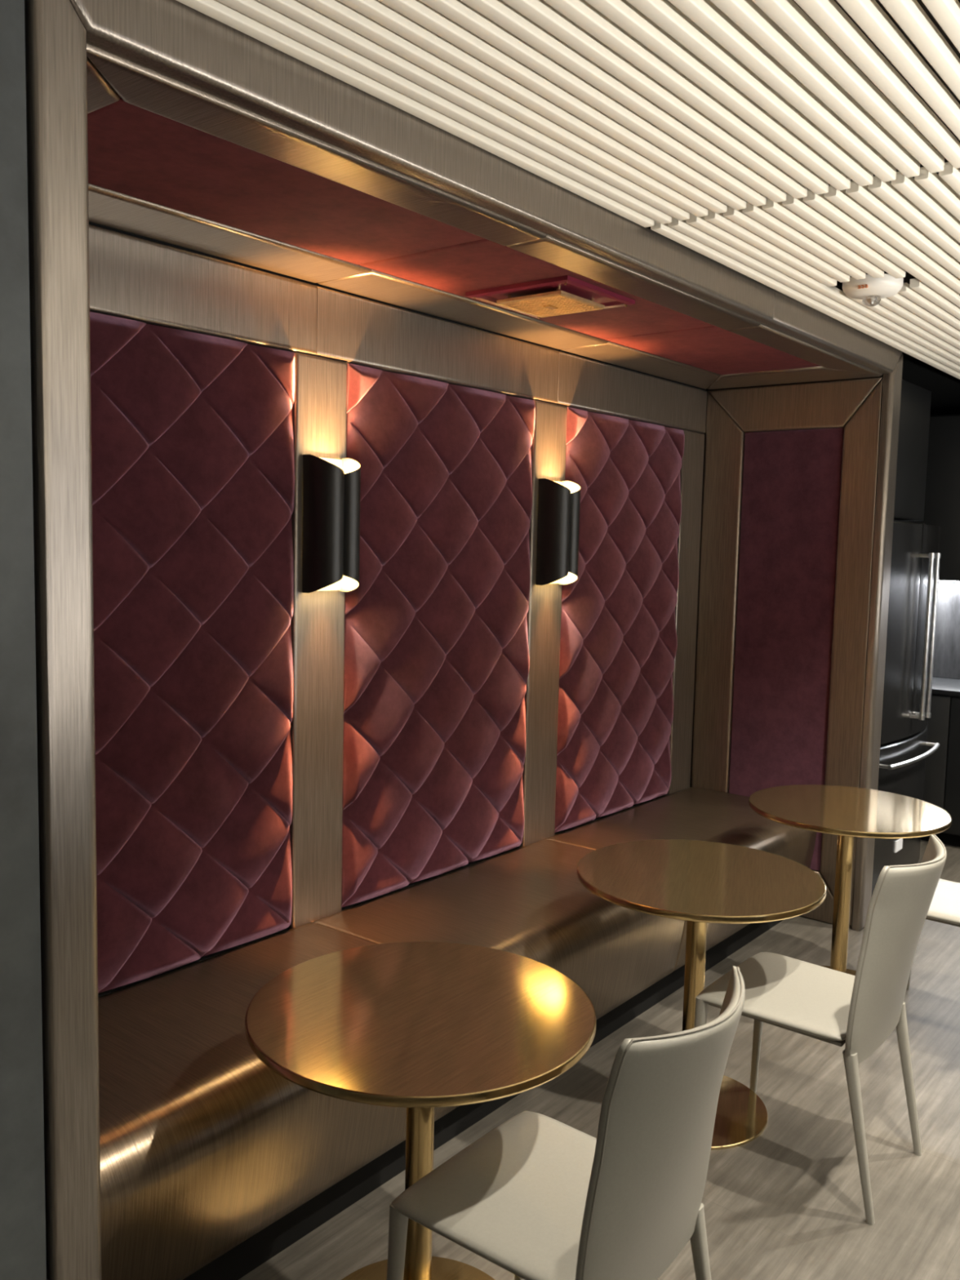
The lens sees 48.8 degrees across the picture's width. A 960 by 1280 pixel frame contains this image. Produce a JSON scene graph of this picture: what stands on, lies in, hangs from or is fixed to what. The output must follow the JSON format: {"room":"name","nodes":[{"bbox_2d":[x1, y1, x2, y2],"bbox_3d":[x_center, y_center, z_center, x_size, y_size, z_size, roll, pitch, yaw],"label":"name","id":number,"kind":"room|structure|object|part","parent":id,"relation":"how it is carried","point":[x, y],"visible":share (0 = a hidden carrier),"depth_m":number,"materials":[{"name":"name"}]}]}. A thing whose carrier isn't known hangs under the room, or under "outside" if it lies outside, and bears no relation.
{"room":"cafe seating area","nodes":[
{"label":"cafe seating area","id":0,"kind":"room"},
{"bbox_2d":[0,0,46,1279],"bbox_3d":[-1.974,0.169,0.202,0.262,2.950,3.826,6,7,38],"label":"wall","id":1,"kind":"structure","parent":0,"point":[22,1165],"depth_m":1.59,"materials":[{"name":"grey paint"}]},
{"bbox_2d":[88,221,706,997],"bbox_3d":[-0.177,-0.120,3.693,0.084,2.950,4.140,6,7,38],"label":"wall niche","id":2,"kind":"object","parent":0,"point":[206,957],"depth_m":3.26,"materials":[{"name":"brown metal"}]},
{"bbox_2d":[89,311,294,993],"bbox_3d":[-0.850,0.050,2.753,0.052,1.710,0.968,6,7,38],"label":"panel","id":3,"kind":"object","parent":2,"relation":"attached to","point":[193,458],"visible":0.73,"depth_m":2.83,"materials":[{"name":"red fabric"}]},
{"bbox_2d":[288,351,346,929],"bbox_3d":[-0.497,0.223,3.242,0.022,2.136,0.208,6,7,38],"label":"wall strip","id":4,"kind":"object","parent":2,"relation":"attached to","point":[319,407],"visible":0.63,"depth_m":3.21,"materials":[{"name":"brown wood"}]},
{"bbox_2d":[302,453,360,593],"bbox_3d":[-0.431,-0.343,3.146,0.111,0.405,0.158,6,7,38],"label":"wall lamp","id":5,"kind":"object","parent":4,"relation":"attached to","point":[331,487],"visible":1,"depth_m":3.10,"materials":[{"name":"black metal"}]},
{"bbox_3d":[-0.472,-0.347,3.179,0.005,0.397,0.152,6,7,38],"label":"plate","id":6,"kind":"part","parent":5,"relation":"part of","materials":[{"name":"black metal"}]},
{"bbox_2d":[342,363,535,907],"bbox_3d":[-0.111,-0.020,3.673,0.052,1.710,0.967,6,7,38],"label":"panel","id":7,"kind":"object","parent":2,"relation":"attached to","point":[437,660],"visible":0.99,"depth_m":3.60,"materials":[{"name":"red fabric"}]},
{"bbox_2d":[519,400,567,847],"bbox_3d":[0.245,0.153,4.166,0.022,2.136,0.217,6,7,38],"label":"wall strip","id":8,"kind":"object","parent":2,"relation":"attached to","point":[549,437],"visible":0.63,"depth_m":4.14,"materials":[{"name":"brown wood"}]},
{"bbox_2d":[535,478,580,585],"bbox_3d":[0.311,-0.413,4.069,0.111,0.405,0.158,6,7,38],"label":"wall lamp","id":9,"kind":"object","parent":8,"relation":"attached to","point":[558,502],"visible":1,"depth_m":4.02,"materials":[{"name":"black metal"}]},
{"bbox_3d":[0.270,-0.417,4.102,0.005,0.397,0.152,6,7,38],"label":"plate","id":10,"kind":"part","parent":9,"relation":"part of","materials":[{"name":"black metal"}]},
{"bbox_2d":[554,407,684,832],"bbox_3d":[0.629,-0.090,4.594,0.052,1.710,0.952,6,7,38],"label":"panel","id":11,"kind":"object","parent":2,"relation":"attached to","point":[619,642],"visible":0.98,"depth_m":4.53,"materials":[{"name":"red fabric"}]},
{"bbox_2d":[666,429,704,795],"bbox_3d":[0.979,0.083,5.079,0.022,2.136,0.211,6,7,38],"label":"wall strip","id":12,"kind":"object","parent":2,"relation":"attached to","point":[692,461],"visible":0.61,"depth_m":5.04,"materials":[{"name":"brown wood"}]},
{"bbox_2d":[176,0,959,379],"bbox_3d":[1.794,-1.129,1.042,6.300,0.456,10.000,6,7,38],"label":"ceiling","id":13,"kind":"structure","parent":0,"point":[800,148],"depth_m":2.07,"materials":[{"name":"white paint"}]},
{"bbox_3d":[0.755,-0.762,-0.889,5.175,0.027,5.452,6,7,38],"label":"panel","id":14,"kind":"part","parent":13,"relation":"part of","materials":[{"name":"white paint"}]},
{"bbox_3d":[3.834,-1.044,2.915,5.175,0.027,4.344,6,7,38],"label":"panel","id":15,"kind":"part","parent":13,"relation":"part of","materials":[{"name":"white paint"}]},
{"bbox_2d":[842,273,903,306],"bbox_3d":[1.260,-1.114,3.400,0.184,0.080,0.184,6,7,38],"label":"smoke detector","id":16,"kind":"object","parent":13,"relation":"attached to","point":[870,290],"visible":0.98,"depth_m":3.35,"materials":[{"name":"white plastic"}]},
{"bbox_2d":[238,840,959,1279],"bbox_3d":[1.654,1.648,1.367,6.500,0.050,10.000,6,7,38],"label":"floor","id":17,"kind":"structure","parent":0,"point":[786,1202],"depth_m":2.99,"materials":[{"name":"grey wood"}]},
{"bbox_2d":[244,942,596,1279],"bbox_3d":[-0.129,1.132,2.253,0.727,0.730,0.727,6,7,38],"label":"cafe table","id":18,"kind":"object","parent":17,"relation":"on","point":[420,1028],"visible":0.99,"depth_m":2.17,"materials":[{"name":"gold metal"}]},
{"bbox_2d":[97,786,816,1279],"bbox_3d":[0.112,1.115,3.588,0.652,0.524,3.747,6,7,38],"label":"bench","id":19,"kind":"object","parent":17,"relation":"on","point":[214,1162],"visible":0.51,"depth_m":2.64,"materials":[{"name":"brown metal"}]},
{"bbox_3d":[-0.668,1.130,2.611,0.652,0.404,1.247,6,7,38],"label":"seat","id":20,"kind":"part","parent":19,"relation":"part of","materials":[{"name":"brown metal"}]},
{"bbox_3d":[0.113,1.056,3.582,0.652,0.404,1.247,6,7,38],"label":"seat","id":21,"kind":"part","parent":19,"relation":"part of","materials":[{"name":"brown leather"}]},
{"bbox_3d":[0.894,0.982,4.554,0.652,0.404,1.247,6,7,38],"label":"seat","id":22,"kind":"part","parent":19,"relation":"part of","materials":[{"name":"brown leather"}]},
{"bbox_2d":[24,0,902,1279],"bbox_3d":[0.558,0.138,3.181,0.043,2.565,3.967,6,7,38],"label":"frame","id":23,"kind":"object","parent":17,"relation":"on","point":[171,38],"visible":0.87,"depth_m":1.69,"materials":[{"name":"brown metal"}]},
{"bbox_3d":[-0.654,0.254,1.673,0.043,2.563,0.089,6,7,38],"label":"post","id":24,"kind":"part","parent":23,"relation":"part of","materials":[{"name":"brown metal"}]},
{"bbox_3d":[1.758,0.024,4.674,0.043,2.564,0.130,6,7,38],"label":"post","id":25,"kind":"part","parent":23,"relation":"part of","materials":[{"name":"brown metal"}]},
{"bbox_2d":[386,965,745,1279],"bbox_3d":[0.182,1.064,1.998,0.580,0.927,0.455,6,7,38],"label":"dining chair","id":26,"kind":"object","parent":17,"relation":"on","point":[537,1196],"visible":1,"depth_m":1.85,"materials":[{"name":"grey leather"}]},
{"bbox_3d":[-0.162,1.293,2.027,0.043,0.452,0.035,6,7,38],"label":"leg","id":27,"kind":"part","parent":26,"relation":"part of","materials":[{"name":"grey leather"}]},
{"bbox_3d":[0.123,1.071,2.046,0.420,0.033,0.444,6,7,38],"label":"seat","id":28,"kind":"part","parent":26,"relation":"part of","materials":[{"name":"grey leather"}]},
{"bbox_3d":[0.096,1.268,2.347,0.043,0.452,0.035,6,7,38],"label":"leg","id":29,"kind":"part","parent":26,"relation":"part of","materials":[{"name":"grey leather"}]},
{"bbox_3d":[0.352,0.890,1.847,0.155,0.540,0.455,6,7,38],"label":"backrest","id":30,"kind":"part","parent":26,"relation":"part of","materials":[{"name":"grey leather"}]},
{"bbox_3d":[0.441,1.316,2.061,0.104,0.425,0.033,6,7,38],"label":"leg","id":31,"kind":"part","parent":26,"relation":"part of","materials":[{"name":"grey leather"}]},
{"bbox_2d":[577,839,826,1150],"bbox_3d":[0.646,1.061,3.195,0.727,0.730,0.727,3,6,16],"label":"cafe table","id":32,"kind":"object","parent":17,"relation":"on","point":[698,883],"visible":0.74,"depth_m":3.13,"materials":[{"name":"gold metal"}]},
{"bbox_2d":[693,834,946,1225],"bbox_3d":[0.955,0.993,2.943,0.580,0.927,0.455,6,7,38],"label":"dining chair","id":33,"kind":"object","parent":17,"relation":"on","point":[860,1011],"visible":0.97,"depth_m":2.76,"materials":[{"name":"grey leather"}]},
{"bbox_3d":[0.611,1.221,2.972,0.043,0.452,0.035,6,7,38],"label":"leg","id":34,"kind":"part","parent":33,"relation":"part of","materials":[{"name":"grey leather"}]},
{"bbox_3d":[0.869,1.196,3.292,0.043,0.452,0.035,6,7,38],"label":"leg","id":35,"kind":"part","parent":33,"relation":"part of","materials":[{"name":"grey leather"}]},
{"bbox_3d":[0.895,0.999,2.991,0.420,0.033,0.444,6,7,38],"label":"seat","id":36,"kind":"part","parent":33,"relation":"part of","materials":[{"name":"grey leather"}]},
{"bbox_3d":[0.899,1.015,2.990,0.390,0.012,0.390,6,7,38],"label":"seat frame","id":37,"kind":"part","parent":33,"relation":"part of","materials":[{"name":"grey leather"}]},
{"bbox_3d":[0.968,1.268,2.701,0.104,0.425,0.033,6,7,38],"label":"leg","id":38,"kind":"part","parent":33,"relation":"part of","materials":[{"name":"grey leather"}]},
{"bbox_3d":[1.125,0.818,2.793,0.155,0.540,0.455,6,7,38],"label":"backrest","id":39,"kind":"part","parent":33,"relation":"part of","materials":[{"name":"grey leather"}]},
{"bbox_3d":[1.214,1.245,3.006,0.104,0.425,0.033,6,7,38],"label":"leg","id":40,"kind":"part","parent":33,"relation":"part of","materials":[{"name":"grey leather"}]},
{"bbox_2d":[748,784,951,975],"bbox_3d":[1.389,0.997,4.055,0.727,0.730,0.727,1,5,-7],"label":"cafe table","id":41,"kind":"object","parent":17,"relation":"on","point":[846,812],"visible":0.73,"depth_m":4.01,"materials":[{"name":"gold metal"}]},
{"bbox_2d":[871,521,941,894],"bbox_3d":[1.857,0.324,5.409,0.834,1.835,0.910,6,7,38],"label":"refrigerator","id":42,"kind":"object","parent":17,"relation":"on","point":[916,556],"visible":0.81,"depth_m":5.08,"materials":[{"name":"black metal"}]},
{"bbox_3d":[2.080,0.836,5.268,0.095,0.712,0.910,6,7,38],"label":"drawer","id":43,"kind":"part","parent":42,"relation":"part of","materials":[{"name":"black metal"}]},
{"bbox_3d":[1.957,-0.035,5.007,0.095,1.040,0.453,6,7,38],"label":"door","id":44,"kind":"part","parent":42,"relation":"part of","materials":[{"name":"black metal"}]},
{"bbox_3d":[2.136,0.568,5.203,0.100,0.023,0.774,6,7,38],"label":"handle","id":45,"kind":"part","parent":42,"relation":"part of","materials":[{"name":"metal"}]},
{"bbox_3d":[2.133,-0.016,5.099,0.070,0.807,0.029,6,7,38],"label":"handle","id":46,"kind":"part","parent":42,"relation":"part of","materials":[{"name":"metal"}]},
{"bbox_3d":[2.243,-0.062,5.362,0.095,1.040,0.453,6,7,38],"label":"door","id":47,"kind":"part","parent":42,"relation":"part of","materials":[{"name":"black metal"}]},
{"bbox_3d":[2.193,-0.022,5.173,0.070,0.807,0.029,6,7,38],"label":"handle","id":48,"kind":"part","parent":42,"relation":"part of","materials":[{"name":"metal"}]},
{"bbox_2d":[906,878,959,989],"bbox_3d":[1.761,0.935,3.748,0.580,0.927,0.455,6,7,38],"label":"dining chair","id":49,"kind":"object","parent":17,"relation":"on","point":[944,907],"visible":0.16,"depth_m":3.73,"materials":[{"name":"grey leather"}]},
{"bbox_3d":[1.675,1.139,4.097,0.043,0.452,0.035,6,7,38],"label":"leg","id":50,"kind":"part","parent":49,"relation":"part of","materials":[{"name":"grey leather"}]},
{"bbox_3d":[1.706,0.957,3.794,0.390,0.012,0.390,6,7,38],"label":"seat frame","id":51,"kind":"part","parent":49,"relation":"part of","materials":[{"name":"grey leather"}]},
{"bbox_3d":[1.702,0.942,3.796,0.420,0.033,0.444,6,7,38],"label":"seat","id":52,"kind":"part","parent":49,"relation":"part of","materials":[{"name":"grey leather"}]},
{"bbox_2d":[920,693,959,847],"bbox_3d":[3.445,0.797,5.832,2.983,0.885,0.590,6,7,38],"label":"base cabinet","id":53,"kind":"object","parent":17,"relation":"on","point":[942,768],"visible":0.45,"depth_m":6.07,"materials":[{"name":"black wood"}]},
{"bbox_3d":[2.391,0.689,6.303,0.738,0.785,0.018,6,7,38],"label":"door","id":54,"kind":"part","parent":53,"relation":"part of","materials":[{"name":"black wood"}]},
{"bbox_2d":[931,676,959,696],"bbox_3d":[3.453,0.342,5.785,2.980,0.029,0.610,6,7,38],"label":"countertop","id":55,"kind":"structure","parent":53,"relation":"on","point":[940,686],"depth_m":6.18,"materials":[{"name":"silver metal"}]},
{"bbox_3d":[2.972,0.745,5.841,0.738,0.785,0.018,6,7,38],"label":"door","id":56,"kind":"part","parent":53,"relation":"part of","materials":[{"name":"black wood"}]},
{"bbox_2d":[647,226,888,291],"bbox_3d":[0.231,-1.326,3.306,0.842,0.458,3.807,6,7,38],"label":"wall","id":57,"kind":"structure","parent":0,"point":[839,285],"depth_m":4.08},
{"bbox_2d":[87,97,484,264],"bbox_3d":[-0.477,-0.992,2.365,0.464,0.022,1.028,6,7,38],"label":"ceiling panel","id":58,"kind":"object","parent":57,"relation":"attached to","point":[135,151],"visible":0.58,"depth_m":2.30,"materials":[{"name":"red fabric"}]},
{"bbox_2d":[88,224,706,433],"bbox_3d":[-0.097,-0.977,3.596,0.024,0.201,3.746,6,7,38],"label":"header","id":59,"kind":"object","parent":57,"relation":"attached to","point":[131,277],"visible":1,"depth_m":3.20,"materials":[{"name":"brown metal"}]},
{"bbox_2d":[86,42,882,389],"bbox_3d":[0.231,-1.062,3.326,0.826,0.030,3.746,6,7,38],"label":"frame","id":60,"kind":"object","parent":57,"relation":"attached to","point":[111,77],"visible":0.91,"depth_m":2.67,"materials":[{"name":"brown metal"}]},
{"bbox_2d":[360,238,713,338],"bbox_3d":[0.237,-1.060,3.253,0.464,0.022,1.254,6,7,38],"label":"ceiling panel","id":61,"kind":"object","parent":57,"relation":"attached to","point":[460,268],"visible":0.57,"depth_m":3.01,"materials":[{"name":"red fabric"}]},
{"bbox_2d":[465,275,635,319],"bbox_3d":[0.216,-1.034,3.218,0.370,0.046,0.370,6,7,38],"label":"grille","id":62,"kind":"object","parent":61,"relation":"attached to","point":[562,295],"visible":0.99,"depth_m":3.16,"materials":[{"name":"gold metal"}]},
{"bbox_3d":[0.216,-1.021,3.219,0.236,0.014,0.236,6,7,38],"label":"brass plate","id":63,"kind":"part","parent":62,"relation":"part of","materials":[{"name":"gold metal"}]},
{"bbox_2d":[604,325,821,374],"bbox_3d":[0.933,-1.126,4.119,0.464,0.022,0.969,6,7,38],"label":"pad","id":64,"kind":"object","parent":57,"relation":"attached to","point":[713,348],"visible":0.66,"depth_m":4.06,"materials":[{"name":"red fabric"}]},
{"bbox_2d":[689,373,883,786],"bbox_3d":[1.431,-0.202,4.951,0.842,2.950,0.121,6,7,38],"label":"wall","id":65,"kind":"structure","parent":0,"point":[707,390],"depth_m":5.12,"materials":[{"name":"brown wood"}]},
{"bbox_2d":[728,427,844,871],"bbox_3d":[1.401,0.059,4.904,0.469,2.036,0.020,6,7,38],"label":"wall panel","id":66,"kind":"object","parent":65,"relation":"attached to","point":[791,489],"visible":0.76,"depth_m":4.87,"materials":[{"name":"red fabric"}]},
{"bbox_2d":[691,377,883,928],"bbox_3d":[1.385,0.056,4.911,0.826,2.441,0.030,6,7,38],"label":"frame","id":67,"kind":"object","parent":65,"relation":"attached to","point":[855,406],"visible":0.66,"depth_m":4.81,"materials":[{"name":"brown wood"}]},
{"bbox_2d":[902,351,959,679],"bbox_3d":[4.926,-0.131,5.027,6.212,2.950,0.100,6,7,38],"label":"wall","id":68,"kind":"structure","parent":0,"point":[944,388],"depth_m":6.55,"materials":[{"name":"black paint"}]},
{"bbox_2d":[893,413,959,582],"bbox_3d":[3.559,-0.770,5.785,2.983,0.982,0.345,6,7,38],"label":"upper cabinet","id":69,"kind":"object","parent":68,"relation":"attached to","point":[942,495],"visible":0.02,"depth_m":6.22,"materials":[{"name":"black"}]},
{"bbox_2d":[932,581,959,679],"bbox_3d":[3.647,0.003,5.987,2.980,0.611,0.019,6,7,38],"label":"backsplash","id":70,"kind":"structure","parent":68,"relation":"attached to","point":[946,664],"depth_m":6.57,"materials":[{"name":"metal"}]},
{"bbox_3d":[1.794,-0.307,6.143,0.088,2.950,2.160,6,7,38],"label":"wall","id":71,"kind":"structure","parent":0,"visible":0},
{"bbox_2d":[893,379,931,520],"bbox_3d":[1.767,-0.958,5.376,0.700,0.670,0.970,6,7,38],"label":"upper cabinet","id":72,"kind":"object","parent":71,"relation":"attached to","point":[915,400],"visible":0.24,"depth_m":5.33,"materials":[{"name":"black wood"}]}
]}

